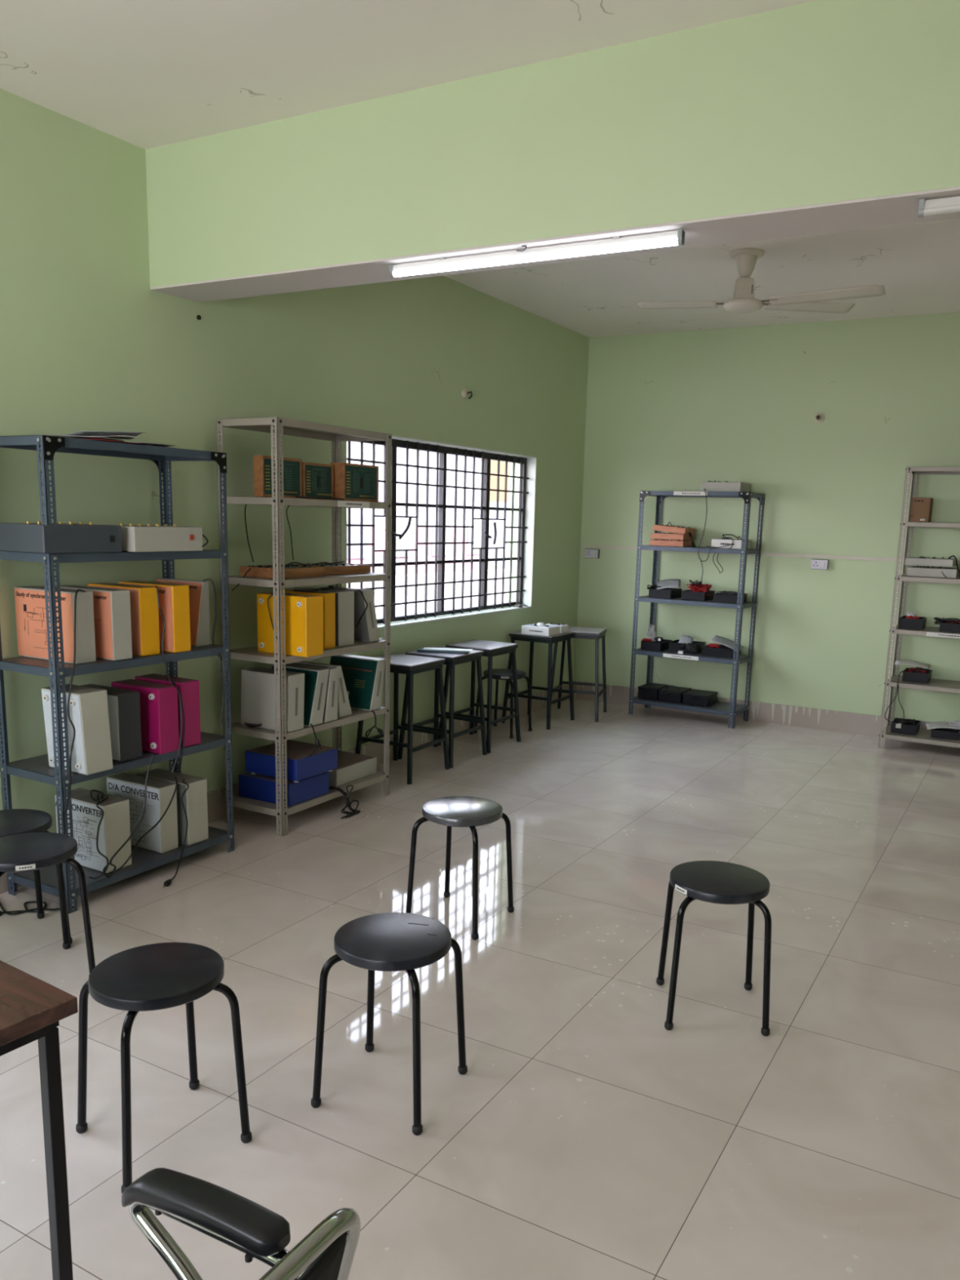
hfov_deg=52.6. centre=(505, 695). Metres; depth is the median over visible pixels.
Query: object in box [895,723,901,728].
tag
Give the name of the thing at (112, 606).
trainer
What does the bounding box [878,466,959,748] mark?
rack
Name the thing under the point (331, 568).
kit
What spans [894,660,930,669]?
paper sheet
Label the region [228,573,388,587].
shelf
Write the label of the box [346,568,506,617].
wall
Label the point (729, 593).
bundle
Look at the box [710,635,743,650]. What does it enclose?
sheet
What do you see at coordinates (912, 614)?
plastic bag
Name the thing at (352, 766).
box
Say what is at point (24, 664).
shelf
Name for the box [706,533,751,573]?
instrument box
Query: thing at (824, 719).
baseboard
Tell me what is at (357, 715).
shelf
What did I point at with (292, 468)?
trainer
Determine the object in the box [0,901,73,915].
cable
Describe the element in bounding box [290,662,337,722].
box
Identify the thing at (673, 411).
wall
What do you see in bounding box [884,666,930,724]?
bundle
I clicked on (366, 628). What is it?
box
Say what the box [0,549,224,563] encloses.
shelf
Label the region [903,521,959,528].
shelf
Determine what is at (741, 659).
shelf
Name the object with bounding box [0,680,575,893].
baseboard
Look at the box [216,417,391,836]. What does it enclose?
rack
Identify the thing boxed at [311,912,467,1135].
round stool
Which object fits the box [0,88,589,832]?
wall
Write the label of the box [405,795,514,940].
round stool
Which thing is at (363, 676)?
trainer
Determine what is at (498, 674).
round stool
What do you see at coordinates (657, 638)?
module
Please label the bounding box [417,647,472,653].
folder
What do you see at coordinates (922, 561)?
instrument box
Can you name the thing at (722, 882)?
round stool
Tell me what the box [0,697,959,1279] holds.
floor
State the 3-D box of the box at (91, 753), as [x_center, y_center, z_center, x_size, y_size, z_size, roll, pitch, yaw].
[-1.682,0.129,3.803,0.225,0.328,0.151,7,12,28]
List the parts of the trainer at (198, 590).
panel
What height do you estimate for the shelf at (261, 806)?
0.034 m
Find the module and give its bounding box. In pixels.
[655,636,662,641]
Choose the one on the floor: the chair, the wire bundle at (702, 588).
the chair
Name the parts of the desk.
frame, leg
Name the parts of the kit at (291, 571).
wooden frame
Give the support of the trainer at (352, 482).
on the rack at (277, 426)
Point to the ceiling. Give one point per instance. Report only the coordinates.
(145, 74)
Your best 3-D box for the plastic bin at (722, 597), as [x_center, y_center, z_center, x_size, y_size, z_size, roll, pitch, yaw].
[1.781,-0.773,7.687,0.198,0.060,0.266,7,12,28]
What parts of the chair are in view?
armrest, frame, backrest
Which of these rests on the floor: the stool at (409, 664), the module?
the stool at (409, 664)
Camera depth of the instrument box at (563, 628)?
7.51 m
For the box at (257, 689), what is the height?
0.278 m
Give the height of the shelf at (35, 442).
0.034 m
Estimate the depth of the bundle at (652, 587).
7.92 m
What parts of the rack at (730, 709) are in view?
gusset plate, gusset plate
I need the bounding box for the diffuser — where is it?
[923,204,959,216]
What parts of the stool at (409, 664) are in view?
leg, leg, leg, apron frame, leg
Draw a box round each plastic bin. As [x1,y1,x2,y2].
[640,638,671,651]
[648,587,682,598]
[668,639,705,653]
[680,589,715,600]
[702,644,741,657]
[713,592,747,603]
[890,717,920,735]
[898,615,927,629]
[902,667,932,683]
[930,728,959,740]
[938,621,959,632]
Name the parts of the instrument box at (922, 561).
panel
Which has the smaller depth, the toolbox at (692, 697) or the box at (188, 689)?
the box at (188, 689)
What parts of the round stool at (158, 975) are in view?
leg, leg, seat, leg, leg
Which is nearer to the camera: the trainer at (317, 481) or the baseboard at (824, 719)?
the trainer at (317, 481)
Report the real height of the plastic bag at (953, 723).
0.062 m
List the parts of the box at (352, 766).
panel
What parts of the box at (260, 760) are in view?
panel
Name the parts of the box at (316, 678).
panel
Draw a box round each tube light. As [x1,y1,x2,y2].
[389,229,684,277]
[918,195,959,217]
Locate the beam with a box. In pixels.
[145,0,959,287]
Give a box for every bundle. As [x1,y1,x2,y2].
[328,784,360,818]
[641,638,652,641]
[646,584,662,589]
[680,642,697,652]
[686,583,711,596]
[688,560,702,591]
[707,643,719,648]
[716,591,746,597]
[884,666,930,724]
[895,717,915,725]
[905,615,919,619]
[907,667,926,673]
[933,617,959,624]
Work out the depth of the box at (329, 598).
4.94 m
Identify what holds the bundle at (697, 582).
on the wire bundle at (702, 588)
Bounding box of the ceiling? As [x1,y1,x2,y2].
[0,0,959,337]
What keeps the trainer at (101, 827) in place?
on the rack at (37, 768)
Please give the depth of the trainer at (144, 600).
3.99 m
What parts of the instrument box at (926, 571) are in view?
panel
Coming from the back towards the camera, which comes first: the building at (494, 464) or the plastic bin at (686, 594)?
the building at (494, 464)
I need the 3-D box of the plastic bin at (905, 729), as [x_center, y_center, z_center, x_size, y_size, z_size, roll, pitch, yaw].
[2.949,0.231,7.152,0.176,0.070,0.236,7,12,28]
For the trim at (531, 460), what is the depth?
7.61 m
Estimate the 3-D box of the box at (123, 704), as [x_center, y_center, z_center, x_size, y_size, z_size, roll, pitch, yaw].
[-1.664,0.112,4.038,0.300,0.278,0.112,7,12,28]
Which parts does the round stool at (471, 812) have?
leg, leg, seat, leg, leg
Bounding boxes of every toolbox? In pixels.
[637,682,668,700]
[657,685,691,703]
[682,688,717,706]
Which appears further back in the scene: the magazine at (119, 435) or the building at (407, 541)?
the building at (407, 541)
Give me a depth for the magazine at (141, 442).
3.96 m
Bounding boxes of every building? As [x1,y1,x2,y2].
[346,441,481,575]
[488,459,509,569]
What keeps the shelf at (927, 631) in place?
attached to the rack at (923, 735)
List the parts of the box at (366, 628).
panel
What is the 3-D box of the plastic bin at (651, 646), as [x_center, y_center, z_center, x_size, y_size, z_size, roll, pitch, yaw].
[1.250,-0.419,8.046,0.176,0.068,0.266,7,12,28]
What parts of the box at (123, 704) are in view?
panel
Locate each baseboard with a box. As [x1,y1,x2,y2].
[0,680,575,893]
[574,680,932,736]
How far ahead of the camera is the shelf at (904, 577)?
6.77 m
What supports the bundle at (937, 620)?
in the plastic bin at (944, 627)
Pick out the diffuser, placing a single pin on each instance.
(928, 209)
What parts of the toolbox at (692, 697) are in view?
lid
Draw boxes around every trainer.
[13,586,96,813]
[54,754,154,879]
[60,585,132,660]
[87,582,182,772]
[106,772,177,875]
[118,580,191,653]
[136,768,208,887]
[155,577,223,728]
[244,455,302,562]
[285,462,344,559]
[329,653,386,737]
[330,462,378,502]
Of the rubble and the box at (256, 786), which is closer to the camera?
the box at (256, 786)
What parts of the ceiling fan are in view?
blade, motor, blade, blade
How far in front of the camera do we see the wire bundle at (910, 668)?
7.03 m
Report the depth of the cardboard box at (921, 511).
6.82 m
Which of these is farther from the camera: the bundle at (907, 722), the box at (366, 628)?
the bundle at (907, 722)
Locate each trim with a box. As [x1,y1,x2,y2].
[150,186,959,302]
[345,435,536,629]
[582,544,959,564]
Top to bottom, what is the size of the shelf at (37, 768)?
0.034 m
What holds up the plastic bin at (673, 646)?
on the rack at (730, 709)
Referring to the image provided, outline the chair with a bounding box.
[121,1167,360,1279]
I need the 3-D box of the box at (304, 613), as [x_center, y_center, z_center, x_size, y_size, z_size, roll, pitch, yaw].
[-1.057,-0.350,4.725,0.310,0.296,0.155,7,12,28]
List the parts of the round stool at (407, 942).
leg, leg, seat, leg, leg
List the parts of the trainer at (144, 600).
panel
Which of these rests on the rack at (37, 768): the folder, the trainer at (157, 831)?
the trainer at (157, 831)
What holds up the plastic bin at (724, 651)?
on the rack at (730, 709)
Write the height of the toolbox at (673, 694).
0.130 m
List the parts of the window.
handle, handle, handle, handle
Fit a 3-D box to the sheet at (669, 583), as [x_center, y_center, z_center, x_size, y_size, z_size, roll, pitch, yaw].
[1.329,-0.900,7.896,0.196,0.088,0.121,4,11,12]
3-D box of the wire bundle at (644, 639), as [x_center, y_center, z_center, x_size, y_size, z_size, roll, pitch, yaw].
[1.166,-0.456,8.008,0.084,0.024,0.061,7,12,28]
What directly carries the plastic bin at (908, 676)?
on the rack at (923, 735)
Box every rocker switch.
[110,535,115,542]
[189,534,194,540]
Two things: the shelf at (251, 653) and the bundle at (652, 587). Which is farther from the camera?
the bundle at (652, 587)
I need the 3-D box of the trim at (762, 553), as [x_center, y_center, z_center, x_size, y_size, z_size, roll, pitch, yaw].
[3.063,-0.990,7.146,5.470,0.027,0.020,7,12,28]
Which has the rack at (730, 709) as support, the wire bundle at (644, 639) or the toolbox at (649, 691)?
the toolbox at (649, 691)
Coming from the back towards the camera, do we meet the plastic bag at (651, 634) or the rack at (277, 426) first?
the plastic bag at (651, 634)
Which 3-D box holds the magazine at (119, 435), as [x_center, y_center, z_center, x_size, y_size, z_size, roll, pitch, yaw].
[-1.550,-1.034,3.876,0.150,0.024,0.190,-3,11,-22]
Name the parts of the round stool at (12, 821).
seat, leg, leg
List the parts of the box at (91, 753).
panel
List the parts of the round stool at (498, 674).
leg, leg, seat, leg, leg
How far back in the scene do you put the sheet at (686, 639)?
7.86 m
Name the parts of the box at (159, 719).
panel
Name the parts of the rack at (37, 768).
gusset plate, gusset plate, gusset plate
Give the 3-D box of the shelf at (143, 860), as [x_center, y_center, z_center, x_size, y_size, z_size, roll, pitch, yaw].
[-1.648,0.698,4.245,0.369,0.034,0.880,7,12,28]
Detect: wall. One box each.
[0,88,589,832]
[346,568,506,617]
[574,311,959,722]
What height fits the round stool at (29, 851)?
0.455 m
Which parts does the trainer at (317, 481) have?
wooden frame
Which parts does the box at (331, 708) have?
panel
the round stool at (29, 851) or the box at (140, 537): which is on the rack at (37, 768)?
the box at (140, 537)
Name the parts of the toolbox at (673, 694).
lid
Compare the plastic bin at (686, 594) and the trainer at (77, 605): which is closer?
the trainer at (77, 605)
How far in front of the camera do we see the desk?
1.65 m
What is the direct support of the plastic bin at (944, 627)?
on the rack at (923, 735)
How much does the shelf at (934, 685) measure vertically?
0.034 m
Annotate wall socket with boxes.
[584,548,599,558]
[810,559,828,569]
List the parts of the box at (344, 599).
panel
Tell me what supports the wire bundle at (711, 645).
in the plastic bin at (724, 651)
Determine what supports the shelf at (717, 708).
attached to the rack at (730, 709)
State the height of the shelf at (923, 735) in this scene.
0.034 m
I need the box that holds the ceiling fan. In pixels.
[638,248,885,313]
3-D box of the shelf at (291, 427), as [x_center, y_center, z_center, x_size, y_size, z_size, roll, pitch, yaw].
[-0.985,-1.330,4.878,0.372,0.034,0.880,7,12,28]
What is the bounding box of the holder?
[813,412,824,422]
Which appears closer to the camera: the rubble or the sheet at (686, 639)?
the rubble
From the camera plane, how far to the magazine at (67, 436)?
3.71 m
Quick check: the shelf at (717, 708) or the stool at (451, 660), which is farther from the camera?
the shelf at (717, 708)
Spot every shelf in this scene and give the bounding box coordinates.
[0,435,222,461]
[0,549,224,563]
[0,644,226,677]
[3,731,229,785]
[10,826,231,897]
[218,417,387,441]
[226,496,389,509]
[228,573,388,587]
[230,639,388,664]
[231,706,387,741]
[233,770,385,817]
[631,696,746,715]
[633,648,751,664]
[636,595,755,608]
[639,545,759,554]
[649,490,763,497]
[882,724,959,747]
[887,675,959,693]
[892,624,959,639]
[897,573,959,584]
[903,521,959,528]
[908,466,959,475]
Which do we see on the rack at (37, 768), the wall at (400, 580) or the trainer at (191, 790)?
the trainer at (191, 790)
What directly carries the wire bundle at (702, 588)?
in the plastic bin at (686, 594)
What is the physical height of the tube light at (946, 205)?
0.051 m
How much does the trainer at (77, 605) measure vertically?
0.837 m
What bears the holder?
attached to the wall at (673, 411)
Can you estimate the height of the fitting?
0.065 m
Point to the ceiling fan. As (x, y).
(743, 301)
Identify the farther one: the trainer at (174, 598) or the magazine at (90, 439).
the trainer at (174, 598)
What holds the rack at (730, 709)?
on the floor
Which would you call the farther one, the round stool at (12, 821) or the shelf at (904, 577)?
the shelf at (904, 577)
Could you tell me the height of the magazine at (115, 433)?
0.024 m
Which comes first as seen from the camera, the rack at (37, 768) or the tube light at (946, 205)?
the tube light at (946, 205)
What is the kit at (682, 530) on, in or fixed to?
on the kit at (653, 535)
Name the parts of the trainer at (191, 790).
panel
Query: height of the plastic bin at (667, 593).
0.066 m
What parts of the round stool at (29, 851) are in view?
seat, leg, leg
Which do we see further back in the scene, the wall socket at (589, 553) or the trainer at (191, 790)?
the wall socket at (589, 553)
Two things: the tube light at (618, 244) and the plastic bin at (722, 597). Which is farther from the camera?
the plastic bin at (722, 597)
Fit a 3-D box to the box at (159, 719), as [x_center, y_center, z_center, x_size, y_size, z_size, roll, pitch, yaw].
[-1.552,0.090,4.169,0.290,0.280,0.116,7,12,28]
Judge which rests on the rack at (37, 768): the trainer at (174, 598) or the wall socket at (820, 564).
the trainer at (174, 598)
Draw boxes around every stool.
[0,808,72,943]
[0,832,95,975]
[75,942,252,1193]
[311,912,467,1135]
[355,653,449,784]
[398,645,487,768]
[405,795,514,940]
[438,639,520,753]
[473,668,532,738]
[502,630,574,729]
[546,626,606,722]
[656,860,771,1035]
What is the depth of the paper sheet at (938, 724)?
7.03 m
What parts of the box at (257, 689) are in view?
panel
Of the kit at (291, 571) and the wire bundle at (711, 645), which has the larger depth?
the wire bundle at (711, 645)
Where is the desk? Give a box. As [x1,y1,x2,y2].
[0,960,77,1279]
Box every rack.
[0,435,234,914]
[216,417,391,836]
[628,490,764,728]
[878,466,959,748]
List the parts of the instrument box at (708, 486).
panel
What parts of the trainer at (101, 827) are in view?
panel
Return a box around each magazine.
[45,434,125,441]
[63,431,146,439]
[89,439,148,444]
[98,435,137,438]
[133,441,176,447]
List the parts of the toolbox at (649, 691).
lid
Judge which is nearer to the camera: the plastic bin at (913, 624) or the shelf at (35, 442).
the shelf at (35, 442)
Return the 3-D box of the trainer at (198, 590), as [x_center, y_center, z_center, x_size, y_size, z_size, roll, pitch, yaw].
[-1.437,-0.199,4.407,0.388,0.665,0.111,7,12,28]
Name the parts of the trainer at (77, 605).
panel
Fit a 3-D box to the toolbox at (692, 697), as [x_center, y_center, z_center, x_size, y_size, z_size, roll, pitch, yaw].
[1.583,0.023,7.896,0.214,0.088,0.266,7,12,28]
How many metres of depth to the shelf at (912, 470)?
6.68 m
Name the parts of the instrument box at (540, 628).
panel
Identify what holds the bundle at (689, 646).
on the rack at (730, 709)
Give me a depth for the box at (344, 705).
5.10 m
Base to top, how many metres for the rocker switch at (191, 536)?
0.023 m
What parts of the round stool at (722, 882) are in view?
leg, leg, seat, leg, leg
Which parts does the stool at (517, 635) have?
leg, leg, apron frame, leg, leg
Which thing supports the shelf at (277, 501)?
attached to the rack at (277, 426)
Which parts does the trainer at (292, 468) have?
wooden frame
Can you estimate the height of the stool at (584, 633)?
0.706 m
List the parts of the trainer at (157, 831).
panel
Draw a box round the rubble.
[512,604,527,607]
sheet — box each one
[657,578,680,589]
[678,635,693,644]
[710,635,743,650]
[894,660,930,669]
[925,721,957,729]
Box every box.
[0,520,121,553]
[41,684,112,774]
[80,684,142,761]
[111,679,178,754]
[117,523,208,551]
[134,673,200,768]
[238,771,328,806]
[240,666,304,732]
[244,739,337,782]
[257,591,323,657]
[271,663,328,757]
[281,585,335,648]
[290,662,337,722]
[293,587,354,646]
[295,661,351,717]
[319,586,379,641]
[328,750,377,786]
[521,622,559,635]
[546,622,568,633]
[697,480,750,561]
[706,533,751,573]
[904,555,959,572]
[906,565,959,577]
[909,497,933,522]
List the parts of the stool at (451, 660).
leg, leg, leg, apron frame, leg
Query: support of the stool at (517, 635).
on the floor
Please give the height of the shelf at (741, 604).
0.034 m
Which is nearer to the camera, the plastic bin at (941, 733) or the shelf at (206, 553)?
the shelf at (206, 553)
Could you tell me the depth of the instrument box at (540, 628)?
7.34 m
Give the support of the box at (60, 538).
on the rack at (37, 768)
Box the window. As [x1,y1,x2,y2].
[346,438,528,623]
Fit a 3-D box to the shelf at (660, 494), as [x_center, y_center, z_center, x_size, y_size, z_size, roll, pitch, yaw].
[1.550,-1.584,7.658,0.887,0.034,0.366,8,12,31]
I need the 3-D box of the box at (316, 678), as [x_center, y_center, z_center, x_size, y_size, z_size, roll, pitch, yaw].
[-1.077,0.079,4.943,0.361,0.429,0.245,7,12,28]
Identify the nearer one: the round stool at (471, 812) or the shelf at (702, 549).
the round stool at (471, 812)
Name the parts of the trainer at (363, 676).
panel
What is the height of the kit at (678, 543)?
0.051 m
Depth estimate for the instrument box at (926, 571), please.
6.83 m
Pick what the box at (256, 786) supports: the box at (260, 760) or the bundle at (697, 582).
the box at (260, 760)
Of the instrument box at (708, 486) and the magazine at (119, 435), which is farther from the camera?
the instrument box at (708, 486)
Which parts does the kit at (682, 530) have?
wooden frame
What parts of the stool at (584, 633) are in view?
leg, leg, apron frame, leg, leg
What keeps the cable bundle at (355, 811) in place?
on the floor
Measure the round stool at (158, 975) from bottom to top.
0.455 m
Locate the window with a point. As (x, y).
(442, 451)
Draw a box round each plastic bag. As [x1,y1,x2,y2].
[646,624,655,641]
[906,611,916,616]
[948,720,959,728]
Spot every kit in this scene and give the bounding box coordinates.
[231,561,324,591]
[289,560,370,575]
[648,539,692,546]
[650,533,693,539]
[652,521,695,546]
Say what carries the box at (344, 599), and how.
on the rack at (277, 426)
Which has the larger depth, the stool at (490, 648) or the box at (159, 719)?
the stool at (490, 648)
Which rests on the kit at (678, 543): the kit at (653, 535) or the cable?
the kit at (653, 535)
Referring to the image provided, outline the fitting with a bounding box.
[461,388,472,399]
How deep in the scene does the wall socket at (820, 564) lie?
7.47 m
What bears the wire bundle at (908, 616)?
in the plastic bin at (913, 624)
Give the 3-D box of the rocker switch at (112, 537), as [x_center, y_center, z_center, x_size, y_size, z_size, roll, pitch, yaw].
[-1.520,-0.606,3.755,0.004,0.025,0.020,7,12,28]

